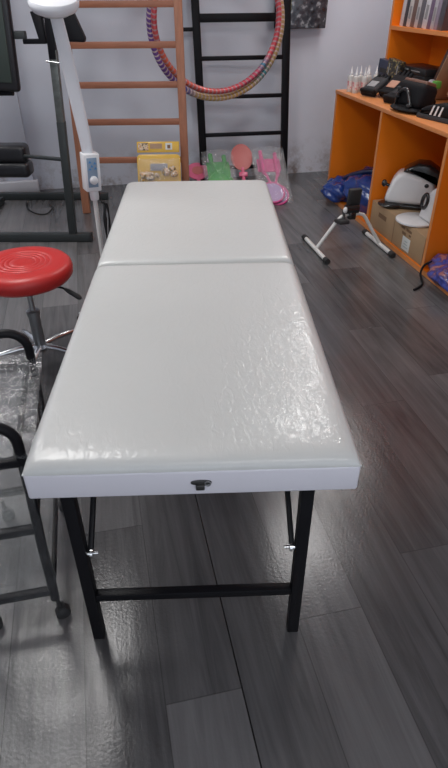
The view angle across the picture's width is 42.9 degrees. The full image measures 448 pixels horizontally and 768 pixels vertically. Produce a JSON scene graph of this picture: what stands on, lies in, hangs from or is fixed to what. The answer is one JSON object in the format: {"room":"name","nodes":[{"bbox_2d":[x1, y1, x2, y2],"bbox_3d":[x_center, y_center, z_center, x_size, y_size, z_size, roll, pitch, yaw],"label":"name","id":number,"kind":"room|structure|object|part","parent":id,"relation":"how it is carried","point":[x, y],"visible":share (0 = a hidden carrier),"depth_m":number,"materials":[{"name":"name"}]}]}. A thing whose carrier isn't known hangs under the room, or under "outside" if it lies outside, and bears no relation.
{"room":"physical therapy room","nodes":[
{"label":"physical therapy room","id":0,"kind":"room"},
{"bbox_2d":[0,92,33,181],"bbox_3d":[-2.162,-2.781,4.130,1.020,2.800,0.070,-7,36,-10],"label":"wall pier","id":1,"kind":"object","parent":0,"point":[12,130],"depth_m":4.66,"materials":[{"name":"paint"}]},
{"bbox_2d":[0,179,39,191],"bbox_3d":[-2.141,-1.641,4.847,1.100,0.110,0.060,-7,36,-10],"label":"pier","id":2,"kind":"object","parent":1,"relation":"attached to","point":[21,185],"visible":0.67,"depth_m":4.88,"materials":[{"name":"white paint"}]},
{"bbox_2d":[10,0,392,189],"bbox_3d":[-1.626,-2.906,4.304,6.480,2.800,0.120,-7,36,-10],"label":"wall","id":3,"kind":"structure","parent":0,"point":[355,33],"depth_m":4.86,"materials":[{"name":"paint"}]},
{"bbox_2d":[274,0,327,28],"bbox_3d":[0.623,-3.132,4.584,0.433,0.465,0.128,-7,36,-10],"label":"picture","id":4,"kind":"object","parent":3,"relation":"hanging from","point":[305,14],"visible":0.75,"depth_m":4.64,"materials":[{"name":"paper"}]},
{"bbox_2d":[0,171,447,767],"bbox_3d":[-0.744,0.565,1.854,6.640,0.100,8.460,-7,36,-10],"label":"floor","id":5,"kind":"structure","parent":0,"point":[362,680],"depth_m":1.71,"materials":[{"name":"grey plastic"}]},
{"bbox_2d":[0,329,70,628],"bbox_3d":[-0.582,0.264,1.575,0.323,0.712,0.494,-7,36,-10],"label":"trolley","id":6,"kind":"object","parent":5,"relation":"on","point":[14,434],"visible":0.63,"depth_m":1.54,"materials":[{"name":"black metal"}]},
{"bbox_3d":[-0.614,0.074,1.434,0.226,0.022,0.430,-7,36,-10],"label":"shelf rail","id":7,"kind":"part","parent":6,"relation":"part of","materials":[{"name":"black metal"}]},
{"bbox_3d":[-0.613,0.258,1.562,0.226,0.022,0.430,-7,36,-10],"label":"shelf rail","id":8,"kind":"part","parent":6,"relation":"part of","materials":[{"name":"black metal"}]},
{"bbox_3d":[-0.657,0.118,1.709,0.259,0.628,0.024,-7,36,-10],"label":"hoop frame","id":9,"kind":"part","parent":6,"relation":"part of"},
{"bbox_3d":[-0.612,0.461,1.704,0.226,0.022,0.430,-7,36,-10],"label":"shelf rail","id":10,"kind":"part","parent":6,"relation":"part of","materials":[{"name":"black metal"}]},
{"bbox_3d":[-0.570,0.347,1.381,0.259,0.628,0.024,-7,36,-10],"label":"hoop frame","id":11,"kind":"part","parent":6,"relation":"part of","materials":[{"name":"black metal"}]},
{"bbox_2d":[26,202,53,214],"bbox_3d":[-1.496,-1.443,4.623,0.200,0.038,0.376,-14,37,-19],"label":"cable","id":12,"kind":"object","parent":5,"relation":"on","point":[26,202],"visible":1,"depth_m":4.51,"materials":[{"name":"black rubber"}]},
{"bbox_2d":[0,246,81,389],"bbox_3d":[-0.882,-0.317,2.590,0.473,0.507,0.485,-14,37,-19],"label":"stool","id":13,"kind":"object","parent":5,"relation":"on","point":[29,271],"visible":0.86,"depth_m":2.45,"materials":[{"name":"red plastic"}]},
{"bbox_3d":[-0.987,-0.147,2.657,0.220,0.051,0.028,-12,36,-16],"label":"leg","id":14,"kind":"part","parent":13,"relation":"part of","materials":[{"name":"silver metal"}]},
{"bbox_3d":[-0.943,-0.232,2.777,0.028,0.051,0.220,-24,41,-29],"label":"leg","id":15,"kind":"part","parent":13,"relation":"part of","materials":[{"name":"silver metal"}]},
{"bbox_3d":[-0.862,-0.099,2.586,0.028,0.051,0.220,-1,35,-1],"label":"leg","id":16,"kind":"part","parent":13,"relation":"part of","materials":[{"name":"silver metal"}]},
{"bbox_3d":[-0.867,-0.492,2.469,0.416,0.082,0.416,-14,37,-19],"label":"seat","id":17,"kind":"part","parent":13,"relation":"part of","materials":[{"name":"red plastic"}]},
{"bbox_3d":[-0.741,-0.152,2.661,0.220,0.051,0.028,10,36,14],"label":"leg","id":18,"kind":"part","parent":13,"relation":"part of","materials":[{"name":"silver metal"}]},
{"bbox_3d":[-0.790,-0.234,2.779,0.028,0.051,0.220,22,41,28],"label":"leg","id":19,"kind":"part","parent":13,"relation":"part of","materials":[{"name":"silver metal"}]},
{"bbox_2d":[0,0,108,241],"bbox_3d":[-1.366,-1.967,3.926,1.121,1.689,1.050,0,35,1],"label":"exercise machine","id":20,"kind":"object","parent":5,"relation":"on","point":[15,162],"visible":0.96,"depth_m":3.65,"materials":[{"name":"grey paint"}]},
{"bbox_3d":[-1.852,-1.288,4.382,0.050,0.050,0.840,0,35,1],"label":"floor rail","id":21,"kind":"part","parent":20,"relation":"part of","materials":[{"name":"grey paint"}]},
{"bbox_3d":[-1.488,-1.788,3.504,0.413,0.042,0.032,5,35,8],"label":"adjusting rod","id":22,"kind":"part","parent":20,"relation":"part of","materials":[{"name":"black metal"}]},
{"bbox_3d":[-1.017,-1.777,3.493,0.069,0.472,0.047,0,35,1],"label":"telescopic post","id":23,"kind":"part","parent":20,"relation":"part of","materials":[{"name":"grey metal"}]},
{"bbox_3d":[-1.040,-1.353,3.789,0.088,0.727,0.050,0,35,1],"label":"upright post","id":24,"kind":"part","parent":20,"relation":"part of","materials":[{"name":"metal"}]},
{"bbox_3d":[-0.896,-2.120,3.288,0.165,0.255,0.050,0,35,1],"label":"stop plate","id":25,"kind":"part","parent":20,"relation":"part of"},
{"bbox_2d":[27,0,110,319],"bbox_3d":[-0.607,-0.933,2.636,0.358,1.462,0.342,-7,36,-10],"label":"lamp","id":26,"kind":"object","parent":5,"relation":"on","point":[55,10],"visible":0.77,"depth_m":2.41,"materials":[{"name":"white plastic"}]},
{"bbox_3d":[-0.633,-1.236,2.388,0.098,0.535,0.052,-7,36,-10],"label":"arm","id":27,"kind":"part","parent":26,"relation":"part of","materials":[{"name":"white plastic"}]},
{"bbox_3d":[-0.593,-0.952,2.570,0.052,0.130,0.005,-18,39,-24],"label":"control panel","id":28,"kind":"part","parent":26,"relation":"part of","materials":[{"name":"blue plastic"}]},
{"bbox_3d":[-0.588,-0.922,2.583,0.038,0.038,0.015,-18,39,-24],"label":"knob","id":29,"kind":"part","parent":26,"relation":"part of","materials":[{"name":"white plastic"}]},
{"bbox_2d":[69,0,189,212],"bbox_3d":[-0.711,-2.428,4.003,0.873,2.355,0.391,-1,35,-1],"label":"wall bars","id":30,"kind":"object","parent":5,"relation":"on","point":[178,43],"visible":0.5,"depth_m":4.12,"materials":[{"name":"brown wood"}]},
{"bbox_3d":[-1.107,-2.422,3.999,0.060,2.355,0.394,-3,35,-3],"label":"post","id":31,"kind":"part","parent":30,"relation":"part of","materials":[{"name":"brown wood"}]},
{"bbox_3d":[-0.314,-2.433,4.006,0.060,2.355,0.394,-3,35,-3],"label":"post","id":32,"kind":"part","parent":30,"relation":"part of","materials":[{"name":"brown wood"}]},
{"bbox_2d":[137,141,180,181],"bbox_3d":[-0.488,-1.534,4.312,0.325,0.529,0.186,-1,35,-1],"label":"pack","id":33,"kind":"object","parent":5,"relation":"on","point":[151,167],"visible":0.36,"depth_m":4.27,"materials":[{"name":"cardboard"}]},
{"bbox_3d":[-0.601,-1.763,4.237,0.075,0.050,0.003,-1,19,-1],"label":"picture panel","id":34,"kind":"part","parent":33,"relation":"part of","materials":[{"name":"paper"}]},
{"bbox_3d":[-0.506,-1.768,4.237,0.090,0.035,0.003,-1,19,-1],"label":"picture panel","id":35,"kind":"part","parent":33,"relation":"part of","materials":[{"name":"beige paper"}]},
{"bbox_3d":[-0.411,-1.768,4.239,0.050,0.046,0.003,-1,19,0],"label":"picture panel","id":36,"kind":"part","parent":33,"relation":"part of","materials":[{"name":"white paper"}]},
{"bbox_2d":[21,180,361,638],"bbox_3d":[-0.093,-0.113,2.102,0.663,0.721,1.972,-1,35,-1],"label":"massage table","id":37,"kind":"object","parent":5,"relation":"on","point":[194,361],"visible":1,"depth_m":1.38,"materials":[{"name":"white leather"}]},
{"bbox_3d":[-0.345,0.431,1.395,0.030,0.640,0.030,-1,35,-1],"label":"leg","id":38,"kind":"part","parent":37,"relation":"part of","materials":[{"name":"black metal"}]},
{"bbox_3d":[-0.077,-0.083,1.528,0.660,0.065,0.978,-1,35,-1],"label":"frame","id":39,"kind":"part","parent":37,"relation":"part of","materials":[{"name":"white plastic"}]},
{"bbox_2d":[23,263,360,475],"bbox_3d":[-0.078,-0.115,1.505,0.663,0.034,0.978,-1,35,-1],"label":"cushion","id":40,"kind":"object","parent":37,"relation":"on","point":[166,369],"depth_m":1.31,"materials":[{"name":"white leather"}]},
{"bbox_2d":[97,180,292,267],"bbox_3d":[-0.113,-0.679,2.313,0.663,0.034,0.978,-1,35,-1],"label":"cushion","id":41,"kind":"object","parent":37,"relation":"on","point":[219,221],"depth_m":2.17,"materials":[{"name":"white leather"}]},
{"bbox_3d":[0.188,0.418,1.409,0.030,0.640,0.030,-1,35,-1],"label":"leg","id":42,"kind":"part","parent":37,"relation":"part of","materials":[{"name":"black metal"}]},
{"bbox_2d":[189,163,207,180],"bbox_3d":[-0.198,-1.803,5.014,0.198,0.186,0.405,-14,37,-18],"label":"racket","id":43,"kind":"object","parent":5,"relation":"on","point":[197,171],"visible":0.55,"depth_m":5.04,"materials":[{"name":"pink plastic"}]},
{"bbox_2d":[192,166,202,173],"bbox_3d":[-0.234,-1.895,5.055,0.100,0.004,0.110,-4,57,-5],"label":"print","id":44,"kind":"object","parent":43,"relation":"attached to","point":[196,170],"depth_m":5.05},
{"bbox_2d":[206,153,233,180],"bbox_3d":[-0.034,-1.821,4.928,0.270,0.328,0.442,-6,35,-8],"label":"plastic bag","id":45,"kind":"object","parent":5,"relation":"on","point":[216,171],"visible":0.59,"depth_m":4.96,"materials":[{"name":"green plastic"}]},
{"bbox_2d":[183,0,290,180],"bbox_3d":[0.133,-2.706,4.524,0.927,2.202,0.410,-5,35,-7],"label":"ladder","id":46,"kind":"object","parent":5,"relation":"on","point":[197,17],"visible":0.81,"depth_m":4.74,"materials":[{"name":"black metal"}]},
{"bbox_3d":[-0.217,-2.758,4.602,0.070,2.203,0.161,-30,44,-35],"label":"post","id":47,"kind":"part","parent":46,"relation":"part of","materials":[{"name":"black metal"}]},
{"bbox_2d":[146,0,284,100],"bbox_3d":[-0.054,-2.718,4.298,1.064,1.064,0.048,-7,37,-10],"label":"hoop","id":48,"kind":"object","parent":46,"relation":"hanging from","point":[208,97],"visible":0.73,"depth_m":4.50,"materials":[{"name":"multicoloured plastic"}]},
{"bbox_2d":[151,0,281,93],"bbox_3d":[-0.047,-2.705,4.241,0.996,0.995,0.082,-8,36,-11],"label":"hoop","id":49,"kind":"object","parent":46,"relation":"hanging from","point":[155,33],"visible":0.93,"depth_m":4.41,"materials":[{"name":"red plastic"}]},
{"bbox_3d":[0.511,-2.822,4.687,0.070,2.203,0.161,-30,44,-35],"label":"post","id":50,"kind":"part","parent":46,"relation":"part of","materials":[{"name":"black metal"}]},
{"bbox_2d":[231,144,252,179],"bbox_3d":[0.185,-1.893,4.996,0.191,0.339,0.310,-17,38,-22],"label":"racket","id":51,"kind":"object","parent":5,"relation":"on","point":[241,155],"visible":0.87,"depth_m":4.99,"materials":[{"name":"plastic"}]},
{"bbox_2d":[256,150,288,204],"bbox_3d":[0.402,-1.754,4.803,0.270,0.361,0.634,-3,35,-4],"label":"racket","id":52,"kind":"object","parent":5,"relation":"on","point":[279,194],"visible":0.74,"depth_m":4.79,"materials":[{"name":"pink plastic"}]},
{"bbox_2d":[302,188,395,263],"bbox_3d":[0.837,-1.092,3.775,0.491,0.404,0.465,-7,36,-10],"label":"pedal exerciser","id":53,"kind":"object","parent":5,"relation":"on","point":[351,209],"visible":1,"depth_m":3.73,"materials":[{"name":"white metal"}]},
{"bbox_3d":[0.841,-1.028,3.798,0.474,0.233,0.022,-7,36,-10],"label":"frame","id":54,"kind":"part","parent":53,"relation":"part of","materials":[{"name":"white metal"}]},
{"bbox_2d":[328,89,447,295],"bbox_3d":[1.581,-1.057,3.358,0.748,0.813,3.315,-7,36,-10],"label":"shelving unit","id":55,"kind":"object","parent":5,"relation":"on","point":[366,131],"visible":0.52,"depth_m":3.96,"materials":[{"name":"orange laminate"}]},
{"bbox_2d":[321,166,372,213],"bbox_3d":[1.174,-1.570,4.495,0.557,0.297,0.794,-21,40,-26],"label":"bag","id":56,"kind":"object","parent":55,"relation":"on","point":[336,189],"visible":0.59,"depth_m":4.43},
{"bbox_3d":[1.126,-1.599,4.418,0.065,0.147,0.506,-28,44,-34],"label":"handle","id":57,"kind":"part","parent":56,"relation":"part of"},
{"bbox_3d":[1.234,-1.965,4.685,0.740,0.789,0.024,-7,36,-10],"label":"panel","id":58,"kind":"part","parent":55,"relation":"part of","materials":[{"name":"orange laminate"}]},
{"bbox_2d":[335,89,447,137],"bbox_3d":[1.579,-1.381,3.132,0.748,0.024,3.314,-7,36,-10],"label":"countertop","id":59,"kind":"structure","parent":55,"relation":"on","point":[376,102],"depth_m":3.64,"materials":[{"name":"orange wood"}]},
{"bbox_2d":[347,66,353,91],"bbox_3d":[0.948,-2.275,4.250,0.049,0.172,0.049,-7,36,-10],"label":"squeeze bottle","id":60,"kind":"object","parent":59,"relation":"on","point":[350,77],"visible":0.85,"depth_m":4.24,"materials":[{"name":"plastic"}]},
{"bbox_2d":[352,67,359,92],"bbox_3d":[0.973,-2.237,4.195,0.049,0.172,0.049,-7,36,-10],"label":"squeeze bottle","id":61,"kind":"object","parent":59,"relation":"on","point":[355,84],"visible":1,"depth_m":4.19,"materials":[{"name":"plastic"}]},
{"bbox_2d":[358,66,362,91],"bbox_3d":[1.013,-2.266,4.236,0.049,0.172,0.049,-7,36,-10],"label":"squeeze bottle","id":62,"kind":"object","parent":59,"relation":"on","point":[360,75],"visible":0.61,"depth_m":4.22,"materials":[{"name":"plastic"}]},
{"bbox_2d":[360,67,367,92],"bbox_3d":[1.033,-2.228,4.181,0.049,0.172,0.049,-7,36,-10],"label":"squeeze bottle","id":63,"kind":"object","parent":59,"relation":"on","point":[364,81],"visible":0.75,"depth_m":4.16,"materials":[{"name":"plastic"}]},
{"bbox_2d":[367,66,371,82],"bbox_3d":[1.072,-2.259,4.225,0.049,0.172,0.049,-7,36,-10],"label":"squeeze bottle","id":64,"kind":"object","parent":59,"relation":"on","point":[369,76],"visible":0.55,"depth_m":4.20,"materials":[{"name":"plastic"}]},
{"bbox_2d":[360,74,390,96],"bbox_3d":[1.091,-2.145,4.088,0.180,0.132,0.138,-20,39,-26],"label":"pack","id":65,"kind":"object","parent":59,"relation":"on","point":[371,89],"visible":0.97,"depth_m":4.06,"materials":[{"name":"grey fabric"}]},
{"bbox_2d":[378,58,388,74],"bbox_3d":[1.216,-2.340,4.313,0.047,0.212,0.154,-16,38,-21],"label":"product box","id":66,"kind":"object","parent":59,"relation":"on","point":[383,62],"visible":0.28,"depth_m":4.28,"materials":[{"name":"blue cardboard"}]},
{"bbox_2d":[383,88,397,103],"bbox_3d":[1.202,-1.955,3.835,0.213,0.114,0.153,-16,38,-21],"label":"pack","id":67,"kind":"object","parent":59,"relation":"on","point":[390,97],"visible":0.23,"depth_m":3.83,"materials":[{"name":"black fabric"}]},
{"bbox_2d":[378,71,413,96],"bbox_3d":[1.209,-2.101,3.997,0.191,0.159,0.153,-18,39,-24],"label":"pack","id":68,"kind":"object","parent":59,"relation":"on","point":[395,81],"visible":0.7,"depth_m":3.98,"materials":[{"name":"black fabric"}]},
{"bbox_2d":[386,58,405,79],"bbox_3d":[1.243,-2.248,4.169,0.047,0.231,0.174,-13,37,-17],"label":"product box","id":69,"kind":"object","parent":59,"relation":"on","point":[395,65],"visible":0.47,"depth_m":4.11,"materials":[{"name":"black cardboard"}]},
{"bbox_2d":[390,77,436,112],"bbox_3d":[1.176,-1.803,3.564,0.210,0.180,0.320,-12,36,-15],"label":"bag","id":70,"kind":"object","parent":59,"relation":"on","point":[412,95],"visible":0.95,"depth_m":3.50,"materials":[{"name":"black fabric"}]},
{"bbox_3d":[1.218,-1.868,3.537,0.083,0.044,0.235,-12,36,-15],"label":"panel","id":71,"kind":"part","parent":70,"relation":"part of","materials":[{"name":"brown leather"}]},
{"bbox_2d":[385,0,447,65],"bbox_3d":[1.581,-2.451,3.423,0.368,1.400,1.655,-7,36,-10],"label":"bookcase","id":72,"kind":"object","parent":59,"relation":"on","point":[410,45],"visible":0.32,"depth_m":4.28,"materials":[{"name":"orange laminate"}]},
{"bbox_2d":[399,0,407,25],"bbox_3d":[1.388,-2.709,4.063,0.214,0.272,0.082,-7,36,-10],"label":"book","id":73,"kind":"object","parent":72,"relation":"on","point":[405,1],"visible":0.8,"depth_m":4.08,"materials":[{"name":"paper"}]},
{"bbox_2d":[403,0,410,26],"bbox_3d":[1.394,-2.679,4.023,0.203,0.267,0.076,-7,36,-10],"label":"book","id":74,"kind":"object","parent":72,"relation":"on","point":[408,1],"visible":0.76,"depth_m":4.04,"materials":[{"name":"paper"}]},
{"bbox_2d":[406,0,414,26],"bbox_3d":[1.405,-2.644,3.985,0.205,0.254,0.083,-7,36,-10],"label":"book","id":75,"kind":"object","parent":72,"relation":"on","point":[412,1],"visible":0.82,"depth_m":4.00,"materials":[{"name":"paper"}]},
{"bbox_2d":[410,0,418,27],"bbox_3d":[1.413,-2.623,3.929,0.193,0.284,0.088,-7,36,-10],"label":"book","id":76,"kind":"object","parent":72,"relation":"on","point":[416,2],"visible":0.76,"depth_m":3.95,"materials":[{"name":"paper"}]},
{"bbox_2d":[414,0,422,27],"bbox_3d":[1.432,-2.580,3.898,0.212,0.248,0.076,-7,36,-10],"label":"book","id":77,"kind":"object","parent":72,"relation":"on","point":[420,1],"visible":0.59,"depth_m":3.90,"materials":[{"name":"paper"}]},
{"bbox_3d":[1.583,-2.206,3.594,0.361,0.024,1.606,-7,36,-10],"label":"shelf","id":78,"kind":"part","parent":72,"relation":"part of","materials":[{"name":"orange laminate"}]},
{"bbox_2d":[417,0,426,27],"bbox_3d":[1.446,-2.549,3.855,0.215,0.247,0.084,-7,36,-10],"label":"book","id":79,"kind":"object","parent":72,"relation":"on","point":[424,2],"visible":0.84,"depth_m":3.86,"materials":[{"name":"paper"}]},
{"bbox_2d":[421,0,431,28],"bbox_3d":[1.455,-2.525,3.794,0.207,0.278,0.094,-7,36,-10],"label":"book","id":80,"kind":"object","parent":72,"relation":"on","point":[429,2],"visible":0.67,"depth_m":3.81,"materials":[{"name":"paper"}]},
{"bbox_2d":[424,4,429,18],"bbox_3d":[1.354,-2.482,3.804,0.002,0.082,0.031,-7,43,-10],"label":"print","id":81,"kind":"object","parent":80,"relation":"attached to","point":[427,10],"depth_m":3.80},
{"bbox_2d":[426,0,435,28],"bbox_3d":[1.466,-2.482,3.760,0.204,0.244,0.072,-7,36,-10],"label":"book","id":82,"kind":"object","parent":72,"relation":"on","point":[433,1],"visible":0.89,"depth_m":3.77,"materials":[{"name":"paper"}]},
{"bbox_2d":[430,0,439,29],"bbox_3d":[1.472,-2.459,3.719,0.198,0.253,0.071,-7,36,-10],"label":"book","id":83,"kind":"object","parent":72,"relation":"on","point":[437,1],"visible":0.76,"depth_m":3.72,"materials":[{"name":"white paper"}]},
{"bbox_2d":[433,0,442,29],"bbox_3d":[1.485,-2.439,3.679,0.202,0.266,0.072,-7,36,-10],"label":"book","id":84,"kind":"object","parent":72,"relation":"on","point":[440,1],"visible":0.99,"depth_m":3.69,"materials":[{"name":"paper"}]},
{"bbox_3d":[1.754,-2.474,3.453,0.010,1.380,1.606,-7,36,-10],"label":"panel","id":85,"kind":"part","parent":72,"relation":"part of","materials":[{"name":"orange laminate"}]},
{"bbox_2d":[437,0,447,30],"bbox_3d":[1.499,-2.411,3.635,0.206,0.271,0.090,-7,36,-10],"label":"book","id":86,"kind":"object","parent":72,"relation":"on","point":[442,25],"visible":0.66,"depth_m":3.65,"materials":[{"name":"paper"}]},
{"bbox_2d":[416,102,447,123],"bbox_3d":[1.270,-1.602,3.344,0.094,0.100,0.290,-16,38,-21],"label":"shoe","id":87,"kind":"object","parent":59,"relation":"on","point":[436,112],"visible":1,"depth_m":3.32,"materials":[{"name":"black fabric"}]},
{"bbox_2d":[428,79,441,104],"bbox_3d":[1.368,-1.921,3.757,0.060,0.150,0.125,-11,36,-14],"label":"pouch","id":88,"kind":"object","parent":59,"relation":"on","point":[438,83],"visible":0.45,"depth_m":3.69,"materials":[{"name":"green fabric"}]},
{"bbox_2d":[434,49,447,98],"bbox_3d":[1.536,-2.080,3.806,0.243,0.343,0.216,-7,36,-10],"label":"board","id":89,"kind":"object","parent":59,"relation":"on","point":[441,75],"visible":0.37,"depth_m":3.81,"materials":[{"name":"brown wood"}]},
{"bbox_3d":[1.420,-2.069,3.777,0.004,0.271,0.169,-7,36,-10],"label":"edge panel","id":90,"kind":"part","parent":89,"relation":"part of","materials":[{"name":"brown wood"}]},
{"bbox_2d":[370,199,428,265],"bbox_3d":[1.357,-1.053,3.849,0.443,0.185,0.765,-7,36,-10],"label":"box","id":91,"kind":"object","parent":55,"relation":"on","point":[410,240],"visible":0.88,"depth_m":3.79,"materials":[{"name":"brown cardboard"}]},
{"bbox_2d":[377,159,440,210],"bbox_3d":[1.262,-1.343,3.842,0.403,0.298,0.205,10,36,15],"label":"exercise machine","id":92,"kind":"object","parent":91,"relation":"on","point":[407,187],"visible":0.84,"depth_m":3.79,"materials":[{"name":"white plastic"}]},
{"bbox_3d":[1.113,-1.374,3.901,0.066,0.051,0.044,10,36,15],"label":"tension knob","id":93,"kind":"part","parent":92,"relation":"part of","materials":[{"name":"black plastic"}]},
{"bbox_2d":[395,188,436,227],"bbox_3d":[1.242,-1.143,3.604,0.260,0.243,0.285,-7,36,-10],"label":"exercise machine","id":94,"kind":"object","parent":91,"relation":"on","point":[411,219],"visible":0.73,"depth_m":3.59,"materials":[{"name":"white plastic"}]},
{"bbox_3d":[1.256,-1.142,3.561,0.022,0.111,0.085,-7,36,-10],"label":"ring handle","id":95,"kind":"part","parent":94,"relation":"part of","materials":[{"name":"black plastic"}]},
{"bbox_3d":[1.426,-2.125,4.139,0.202,0.045,0.380,-7,36,-10],"label":"flat box","id":96,"kind":"object","parent":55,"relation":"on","visible":0},
{"bbox_3d":[1.425,-2.164,4.116,0.202,0.045,0.380,-8,36,-11],"label":"flat box","id":97,"kind":"object","parent":96,"relation":"on","visible":0},
{"bbox_2d":[413,75,433,80],"bbox_3d":[1.426,-2.200,4.087,0.202,0.045,0.380,-7,36,-10],"label":"flat box","id":98,"kind":"object","parent":97,"relation":"on","point":[414,76],"visible":0.12,"depth_m":3.92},
{"bbox_2d":[404,63,438,76],"bbox_3d":[1.425,-2.239,4.064,0.202,0.045,0.380,-8,36,-11],"label":"flat box","id":99,"kind":"object","parent":98,"relation":"on","point":[419,69],"visible":0.72,"depth_m":3.99,"materials":[{"name":"black plastic"}]},
{"bbox_2d":[413,253,447,291],"bbox_3d":[1.400,-0.638,3.309,0.461,0.184,0.531,-28,43,-34],"label":"bag","id":100,"kind":"object","parent":5,"relation":"on","point":[438,265],"visible":1,"depth_m":3.32,"materials":[{"name":"blue fabric"}]}
]}

